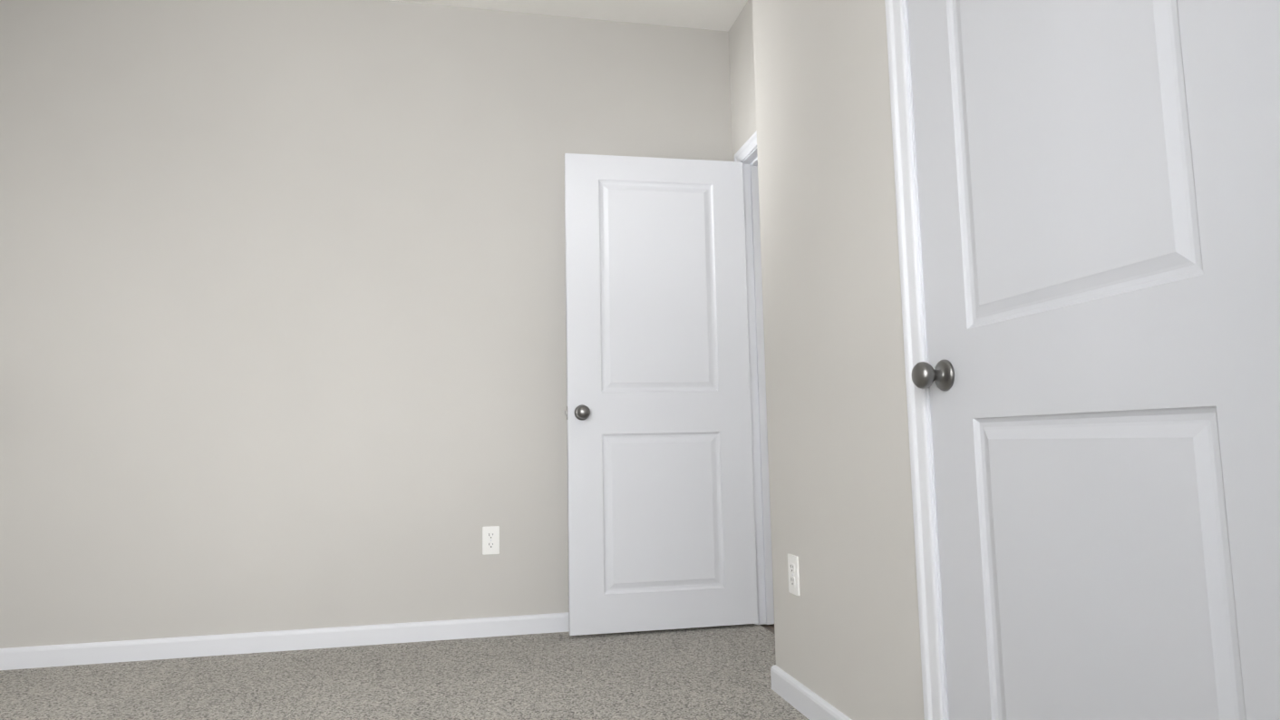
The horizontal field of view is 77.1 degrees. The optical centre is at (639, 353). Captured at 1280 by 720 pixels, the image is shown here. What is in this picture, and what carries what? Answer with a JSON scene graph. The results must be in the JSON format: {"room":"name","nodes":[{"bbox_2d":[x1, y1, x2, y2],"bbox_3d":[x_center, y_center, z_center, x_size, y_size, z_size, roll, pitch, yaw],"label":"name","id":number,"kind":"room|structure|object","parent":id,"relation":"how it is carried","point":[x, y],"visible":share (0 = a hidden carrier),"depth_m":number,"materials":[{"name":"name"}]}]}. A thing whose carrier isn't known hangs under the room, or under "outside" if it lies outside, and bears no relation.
{"room":"empty bedroom","nodes":[
{"label":"empty bedroom","id":0,"kind":"room"},
{"bbox_2d":[0,0,732,648],"bbox_3d":[-1.329,-0.186,3.397,3.856,2.740,0.120,0,-6,-12],"label":"wall","id":1,"kind":"structure","parent":0,"point":[283,337],"depth_m":3.31,"materials":[{"name":"beige paint"}]},
{"bbox_2d":[0,611,569,669],"bbox_3d":[-1.274,1.130,3.183,3.586,0.076,0.030,0,-6,-12],"label":"baseboard","id":2,"kind":"structure","parent":1,"relation":"attached to","point":[35,656],"depth_m":3.12,"materials":[{"name":"white wood"}]},
{"bbox_2d":[482,525,499,554],"bbox_3d":[-0.625,0.784,3.372,0.070,0.114,0.008,0,-6,-12],"label":"outlet","id":3,"kind":"object","parent":1,"relation":"attached to","point":[490,539],"visible":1,"depth_m":3.37,"materials":[{"name":"white plastic"}]},
{"bbox_2d":[0,623,809,719],"bbox_3d":[-0.912,1.012,1.437,3.624,0.080,3.600,0,-6,-12],"label":"floor carpet","id":4,"kind":"object","parent":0,"point":[715,673],"visible":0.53,"depth_m":2.70,"materials":[{"name":"grey carpet"}]},
{"bbox_2d":[389,0,747,31],"bbox_3d":[-0.732,-1.679,2.911,4.810,0.100,6.040,0,-6,-12],"label":"ceiling","id":5,"kind":"structure","parent":0,"point":[716,14],"depth_m":3.65,"materials":[{"name":"white paint"}]},
{"bbox_2d":[728,0,756,161],"bbox_3d":[0.626,-0.246,3.187,0.120,2.740,1.113,0,-6,-12],"label":"wall","id":6,"kind":"structure","parent":0,"point":[742,82],"depth_m":3.66,"materials":[{"name":"beige paint"}]},
{"bbox_2d":[564,153,757,635],"bbox_3d":[0.086,0.142,3.457,0.819,2.020,0.174,0,-6,-11],"label":"entry door","id":7,"kind":"structure","parent":6,"relation":"in","point":[661,521],"depth_m":3.44,"materials":[{"name":"white wood"}]},
{"bbox_2d":[733,130,774,624],"bbox_3d":[0.618,0.074,3.179,0.139,2.103,0.930,0,-6,-12],"label":"door frame","id":8,"kind":"structure","parent":6,"relation":"attached to","point":[759,422],"depth_m":3.55,"materials":[{"name":"white wood"}]},
{"bbox_2d":[760,623,775,633],"bbox_3d":[0.836,1.281,4.191,0.946,0.074,3.313,0,-6,-12],"label":"floor","id":9,"kind":"structure","parent":0,"point":[770,627],"depth_m":3.42,"materials":[{"name":"grey carpet"}]},
{"bbox_2d":[751,0,790,675],"bbox_3d":[0.545,-0.301,2.665,0.256,2.740,0.120,0,-6,-12],"label":"wall","id":10,"kind":"structure","parent":0,"point":[773,402],"depth_m":2.61,"materials":[{"name":"beige paint"}]},
{"bbox_2d":[765,0,924,719],"bbox_3d":[0.761,-0.451,1.325,0.120,2.740,2.607,0,-6,-12],"label":"wall","id":11,"kind":"structure","parent":0,"point":[854,637],"depth_m":2.11,"materials":[{"name":"beige paint"}]},
{"bbox_2d":[787,553,799,595],"bbox_3d":[0.460,0.664,2.412,0.008,0.114,0.070,0,-6,-12],"label":"outlet","id":12,"kind":"object","parent":11,"relation":"attached to","point":[793,574],"visible":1,"depth_m":2.40,"materials":[{"name":"white plastic"}]},
{"bbox_2d":[770,664,852,719],"bbox_3d":[0.643,0.981,2.149,0.269,0.076,0.907,0,-6,-12],"label":"baseboard","id":13,"kind":"structure","parent":11,"relation":"attached to","point":[804,700],"depth_m":2.33,"materials":[{"name":"white wood"}]},
{"bbox_2d":[884,0,949,719],"bbox_3d":[0.755,-0.106,1.346,0.124,2.059,0.853,0,-6,-12],"label":"door frame","id":14,"kind":"structure","parent":11,"relation":"attached to","point":[926,361],"depth_m":1.72,"materials":[{"name":"white wood"}]},
{"bbox_2d":[907,0,1279,719],"bbox_3d":[0.718,-0.102,1.327,0.174,2.020,0.848,0,-6,-12],"label":"closet door","id":15,"kind":"structure","parent":11,"relation":"in","point":[1098,373],"depth_m":1.25,"materials":[{"name":"white wood"}]}
]}

